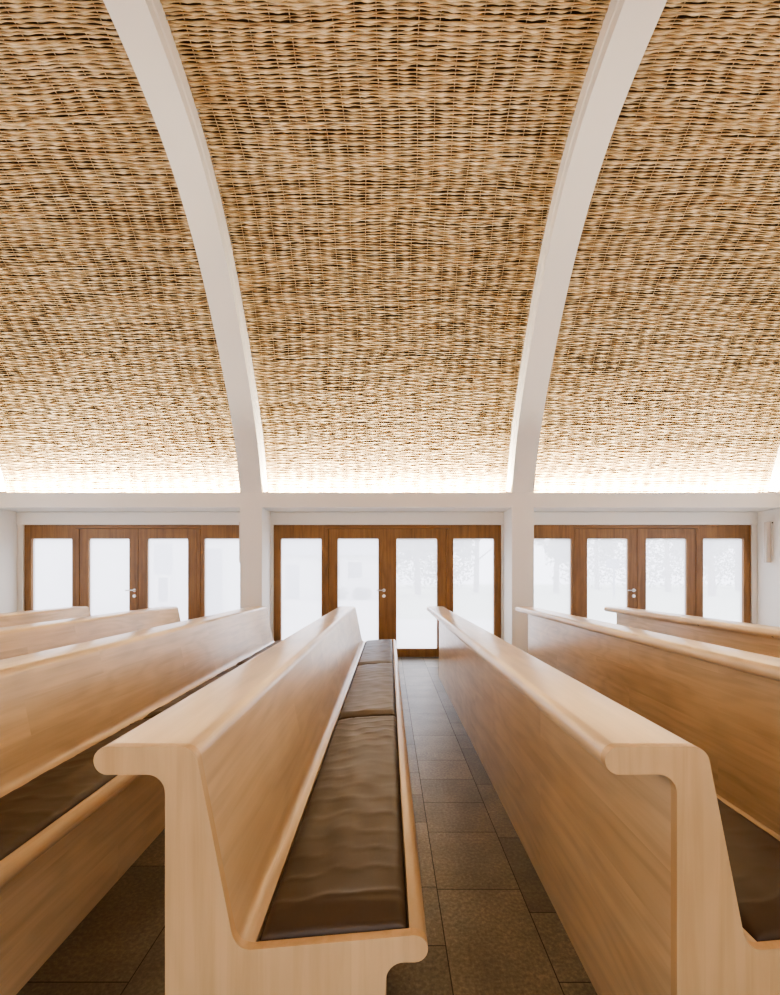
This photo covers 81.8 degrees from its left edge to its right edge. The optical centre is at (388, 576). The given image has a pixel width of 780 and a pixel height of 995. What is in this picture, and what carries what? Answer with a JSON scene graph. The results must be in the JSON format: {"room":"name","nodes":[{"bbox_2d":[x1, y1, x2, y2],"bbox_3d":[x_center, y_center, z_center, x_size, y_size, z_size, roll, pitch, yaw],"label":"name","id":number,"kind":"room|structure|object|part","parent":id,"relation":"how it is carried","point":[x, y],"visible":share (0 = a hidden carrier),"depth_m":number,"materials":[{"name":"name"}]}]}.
{"room":"house of worship","nodes":[
{"label":"house of worship","id":0,"kind":"room"},
{"bbox_2d":[16,657,596,994],"bbox_3d":[-0.030,1.301,2.960,12.510,0.002,8.880,0,0,0],"label":"floor","id":1,"kind":"structure","parent":0,"point":[493,927],"depth_m":1.76,"materials":[{"name":"tile"}]},
{"bbox_2d":[0,606,90,627],"bbox_3d":[-3.748,0.841,3.429,0.754,0.918,4.830,0,0,0],"label":"pew","id":2,"kind":"object","parent":1,"relation":"on","point":[43,615],"visible":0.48,"depth_m":5.05,"materials":[{"name":"brown wood"}]},
{"bbox_2d":[0,606,180,659],"bbox_3d":[-2.595,0.841,3.429,0.754,0.918,4.830,0,0,0],"label":"pew","id":3,"kind":"object","parent":1,"relation":"on","point":[18,640],"visible":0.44,"depth_m":3.95,"materials":[{"name":"brown wood"}]},
{"bbox_2d":[0,606,274,994],"bbox_3d":[-1.442,0.841,3.429,0.754,0.918,4.830,0,0,0],"label":"pew","id":4,"kind":"object","parent":1,"relation":"on","point":[56,704],"visible":0.62,"depth_m":2.00,"materials":[{"name":"brown wood"}]},
{"bbox_3d":[-1.262,0.861,3.429,0.394,0.108,4.786,0,0,0],"label":"seat","id":5,"kind":"part","parent":4,"relation":"part of","materials":[{"name":"brown wood"}]},
{"bbox_2d":[0,718,150,860],"bbox_3d":[-1.282,0.824,1.835,0.346,0.069,1.594,0,0,0],"label":"seat cushion","id":6,"kind":"object","parent":4,"relation":"on","point":[27,810],"visible":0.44,"depth_m":1.64,"materials":[{"name":"brown leather"}]},
{"bbox_3d":[-1.639,0.841,3.429,0.360,0.918,4.786,0,0,0],"label":"backrest","id":7,"kind":"part","parent":4,"relation":"part of","materials":[{"name":"brown wood"}]},
{"bbox_2d":[143,664,241,718],"bbox_3d":[-1.282,0.823,3.429,0.346,0.070,1.594,0,0,0],"label":"seat cushion","id":8,"kind":"object","parent":4,"relation":"on","point":[157,711],"visible":0.24,"depth_m":3.11,"materials":[{"name":"brown leather"}]},
{"bbox_2d":[236,640,281,664],"bbox_3d":[-1.282,0.825,5.023,0.346,0.067,1.594,0,0,0],"label":"seat cushion","id":9,"kind":"object","parent":4,"relation":"on","point":[278,641],"visible":0.27,"depth_m":4.80,"materials":[{"name":"brown leather"}]},
{"bbox_3d":[-1.442,0.841,5.833,0.754,0.918,0.022,0,0,0],"label":"panel","id":10,"kind":"part","parent":4,"relation":"part of","materials":[{"name":"brown wood"}]},
{"bbox_2d":[93,606,427,994],"bbox_3d":[-0.289,0.841,3.429,0.754,0.918,4.830,0,0,0],"label":"pew","id":11,"kind":"object","parent":1,"relation":"on","point":[238,760],"visible":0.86,"depth_m":1.09,"materials":[{"name":"brown wood"}]},
{"bbox_3d":[-0.486,0.841,3.429,0.360,0.918,4.786,0,0,0],"label":"backrest","id":12,"kind":"part","parent":11,"relation":"part of","materials":[{"name":"brown wood"}]},
{"bbox_3d":[-0.289,0.841,1.024,0.754,0.918,0.022,0,0,0],"label":"panel","id":13,"kind":"part","parent":11,"relation":"part of","materials":[{"name":"brown wood"}]},
{"bbox_2d":[259,716,407,940],"bbox_3d":[-0.129,0.824,1.835,0.346,0.069,1.594,0,0,0],"label":"seat cushion","id":14,"kind":"object","parent":11,"relation":"on","point":[344,871],"visible":0.99,"depth_m":1.33,"materials":[{"name":"brown leather"}]},
{"bbox_3d":[-0.109,0.861,3.429,0.394,0.108,4.786,0,0,0],"label":"seat","id":15,"kind":"part","parent":11,"relation":"part of","materials":[{"name":"brown leather"}]},
{"bbox_2d":[338,663,395,719],"bbox_3d":[-0.129,0.823,3.429,0.346,0.070,1.594,0,0,0],"label":"seat cushion","id":16,"kind":"object","parent":11,"relation":"on","point":[371,692],"visible":0.96,"depth_m":3.11,"materials":[{"name":"brown leather"}]},
{"bbox_2d":[357,639,393,665],"bbox_3d":[-0.129,0.825,5.023,0.346,0.067,1.594,0,0,0],"label":"seat cushion","id":17,"kind":"object","parent":11,"relation":"on","point":[374,651],"visible":0.94,"depth_m":4.79,"materials":[{"name":"brown leather"}]},
{"bbox_2d":[427,606,779,994],"bbox_3d":[0.864,0.841,3.429,0.754,0.918,4.830,0,0,0],"label":"pew","id":18,"kind":"object","parent":1,"relation":"on","point":[616,814],"visible":1,"depth_m":1.28,"materials":[{"name":"brown wood"}]},
{"bbox_3d":[0.864,0.841,1.024,0.754,0.918,0.022,0,0,0],"label":"panel","id":19,"kind":"part","parent":18,"relation":"part of","materials":[{"name":"brown wood"}]},
{"bbox_3d":[1.044,0.861,3.429,0.394,0.108,4.786,0,0,0],"label":"seat","id":20,"kind":"part","parent":18,"relation":"part of","materials":[{"name":"brown wood"}]},
{"bbox_2d":[717,798,779,941],"bbox_3d":[1.025,0.824,1.835,0.346,0.069,1.594,0,0,0],"label":"seat cushion","id":21,"kind":"object","parent":18,"relation":"on","point":[753,853],"visible":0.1,"depth_m":1.22,"materials":[{"name":"brown leather"}]},
{"bbox_2d":[515,606,779,834],"bbox_3d":[2.017,0.841,3.429,0.754,0.918,4.830,0,0,0],"label":"pew","id":22,"kind":"object","parent":1,"relation":"on","point":[723,701],"visible":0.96,"depth_m":2.62,"materials":[{"name":"brown wood"}]},
{"bbox_2d":[604,606,779,657],"bbox_3d":[3.170,0.841,3.429,0.754,0.918,4.830,0,0,0],"label":"pew","id":23,"kind":"object","parent":1,"relation":"on","point":[750,637],"visible":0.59,"depth_m":4.11,"materials":[{"name":"brown wood"}]},
{"bbox_2d":[0,0,779,492],"bbox_3d":[-0.030,-3.122,2.950,12.750,3.815,8.631,0,0,0],"label":"ceiling","id":24,"kind":"structure","parent":0,"point":[634,482],"depth_m":5.63,"materials":[{"name":"wicker"}]},
{"bbox_2d":[0,0,239,492],"bbox_3d":[-4.112,-3.048,4.597,3.749,3.643,5.001,0,0,0],"label":"ceiling panel","id":25,"kind":"object","parent":24,"relation":"attached to","point":[133,312],"visible":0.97,"depth_m":5.59,"materials":[{"name":"beige wicker"}]},
{"bbox_2d":[160,0,610,492],"bbox_3d":[-0.030,-3.049,4.597,3.733,3.642,5.001,0,0,0],"label":"ceiling panel","id":26,"kind":"object","parent":24,"relation":"attached to","point":[303,29],"visible":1,"depth_m":5.07,"materials":[{"name":"beige wicker"}]},
{"bbox_2d":[534,0,779,492],"bbox_3d":[4.060,-3.048,4.597,3.732,3.643,5.001,0,0,0],"label":"ceiling panel","id":27,"kind":"object","parent":24,"relation":"attached to","point":[722,29],"visible":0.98,"depth_m":5.67,"materials":[{"name":"beige wicker"}]},
{"bbox_2d":[0,493,779,652],"bbox_3d":[-0.030,0.015,7.075,12.510,2.570,0.610,0,0,0],"label":"wall","id":28,"kind":"structure","parent":0,"point":[517,514],"depth_m":6.90,"materials":[{"name":"white paint"}]},
{"bbox_2d":[0,455,8,491],"bbox_3d":[-6.136,-3.095,2.950,0.297,3.650,8.334,0,0,0],"label":"trim","id":29,"kind":"structure","parent":28,"relation":"attached to","point":[2,485],"depth_m":6.97,"materials":[{"name":"white paint"}]},
{"bbox_2d":[25,525,239,620],"bbox_3d":[-4.062,0.229,7.297,3.678,2.140,0.145,0,0,0],"label":"door","id":30,"kind":"structure","parent":28,"relation":"in","point":[105,569],"depth_m":7.33,"materials":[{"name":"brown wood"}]},
{"bbox_3d":[-5.460,0.270,7.325,0.671,1.797,0.001,0,0,0],"label":"pane","id":31,"kind":"part","parent":30,"relation":"part of","materials":[{"name":"glass"}]},
{"bbox_3d":[-4.538,0.270,7.325,0.672,1.797,0.001,0,0,0],"label":"pane","id":32,"kind":"part","parent":30,"relation":"part of","materials":[{"name":"glass"}]},
{"bbox_3d":[-4.062,-0.814,7.324,2.021,0.055,0.081,0,0,0],"label":"head rail","id":33,"kind":"part","parent":30,"relation":"part of","materials":[{"name":"brown wood"}]},
{"bbox_3d":[-4.062,0.229,7.325,2.020,2.140,0.090,0,0,0],"label":"frame","id":34,"kind":"part","parent":30,"relation":"part of","materials":[{"name":"brown wood"}]},
{"bbox_3d":[-3.586,0.270,7.325,0.672,1.797,0.001,0,0,0],"label":"pane","id":35,"kind":"part","parent":30,"relation":"part of","materials":[{"name":"glass"}]},
{"bbox_3d":[-2.664,0.270,7.325,0.671,1.797,0.001,0,0,0],"label":"pane","id":36,"kind":"part","parent":30,"relation":"part of","materials":[{"name":"glass"}]},
{"bbox_2d":[103,0,268,492],"bbox_3d":[-2.076,-3.095,2.950,0.354,3.650,8.334,0,0,0],"label":"arched beam","id":37,"kind":"structure","parent":28,"relation":"attached to","point":[144,31],"depth_m":4.89,"materials":[{"name":"white paint"}]},
{"bbox_2d":[239,522,239,562],"bbox_3d":[-2.281,-0.540,7.005,0.091,0.630,0.090,0,0,0],"label":"wall light","id":38,"kind":"object","parent":28,"relation":"attached to","point":[239,522],"visible":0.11,"depth_m":6.98,"materials":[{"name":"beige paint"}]},
{"bbox_2d":[274,525,500,656],"bbox_3d":[-0.025,0.229,7.297,3.678,2.140,0.145,0,0,0],"label":"door","id":39,"kind":"structure","parent":28,"relation":"in","point":[391,574],"depth_m":7.33,"materials":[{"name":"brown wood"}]},
{"bbox_3d":[-1.423,0.270,7.325,0.671,1.797,0.001,0,0,0],"label":"pane","id":40,"kind":"part","parent":39,"relation":"part of","materials":[{"name":"white glass"}]},
{"bbox_3d":[-0.501,0.270,7.325,0.672,1.797,0.001,0,0,0],"label":"pane","id":41,"kind":"part","parent":39,"relation":"part of","materials":[{"name":"white glass"}]},
{"bbox_3d":[-0.025,-0.814,7.324,2.021,0.055,0.081,0,0,0],"label":"head rail","id":42,"kind":"part","parent":39,"relation":"part of","materials":[{"name":"brown wood"}]},
{"bbox_3d":[-0.025,0.229,7.325,2.020,2.140,0.090,0,0,0],"label":"frame","id":43,"kind":"part","parent":39,"relation":"part of","materials":[{"name":"brown wood"}]},
{"bbox_3d":[0.451,0.270,7.325,0.672,1.797,0.001,0,0,0],"label":"pane","id":44,"kind":"part","parent":39,"relation":"part of","materials":[{"name":"white glass"}]},
{"bbox_3d":[1.372,0.270,7.325,0.671,1.797,0.001,0,0,0],"label":"pane","id":45,"kind":"part","parent":39,"relation":"part of","materials":[{"name":"glass"}]},
{"bbox_2d":[505,0,666,492],"bbox_3d":[2.015,-3.095,2.950,0.354,3.650,8.334,0,0,0],"label":"arched beam","id":46,"kind":"structure","parent":28,"relation":"attached to","point":[628,26],"depth_m":4.89,"materials":[{"name":"white paint"}]},
{"bbox_2d":[534,525,750,623],"bbox_3d":[4.018,0.229,7.297,3.678,2.140,0.145,0,0,0],"label":"door","id":47,"kind":"structure","parent":28,"relation":"in","point":[580,570],"depth_m":7.33,"materials":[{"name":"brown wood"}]},
{"bbox_3d":[2.620,0.270,7.325,0.671,1.797,0.001,0,0,0],"label":"pane","id":48,"kind":"part","parent":47,"relation":"part of","materials":[{"name":"glass"}]},
{"bbox_3d":[3.542,0.270,7.325,0.672,1.797,0.001,0,0,0],"label":"pane","id":49,"kind":"part","parent":47,"relation":"part of","materials":[{"name":"glass"}]},
{"bbox_3d":[4.018,-0.814,7.324,2.021,0.055,0.081,0,0,0],"label":"head rail","id":50,"kind":"part","parent":47,"relation":"part of","materials":[{"name":"brown wood"}]},
{"bbox_3d":[4.018,0.229,7.325,2.020,2.140,0.090,0,0,0],"label":"frame","id":51,"kind":"part","parent":47,"relation":"part of","materials":[{"name":"brown wood"}]},
{"bbox_3d":[4.494,0.270,7.325,0.672,1.797,0.001,0,0,0],"label":"pane","id":52,"kind":"part","parent":47,"relation":"part of","materials":[{"name":"glass"}]},
{"bbox_3d":[5.415,0.270,7.325,0.671,1.797,0.001,0,0,0],"label":"pane","id":53,"kind":"part","parent":47,"relation":"part of","materials":[{"name":"glass"}]},
{"bbox_2d":[764,522,772,562],"bbox_3d":[5.900,-0.540,7.005,0.091,0.630,0.090,0,0,0],"label":"wall light","id":54,"kind":"object","parent":28,"relation":"attached to","point":[768,526],"visible":1,"depth_m":6.98,"materials":[{"name":"beige paint"}]},
{"bbox_3d":[5.934,-0.547,7.008,0.012,0.615,0.085,0,0,0],"label":"plate","id":55,"kind":"part","parent":54,"relation":"part of","materials":[{"name":"white paint"}]},
{"bbox_2d":[764,435,779,491],"bbox_3d":[6.077,-3.095,2.950,0.297,3.650,8.334,0,0,0],"label":"trim","id":56,"kind":"structure","parent":28,"relation":"attached to","point":[774,485],"depth_m":6.89,"materials":[{"name":"white paint"}]}
]}

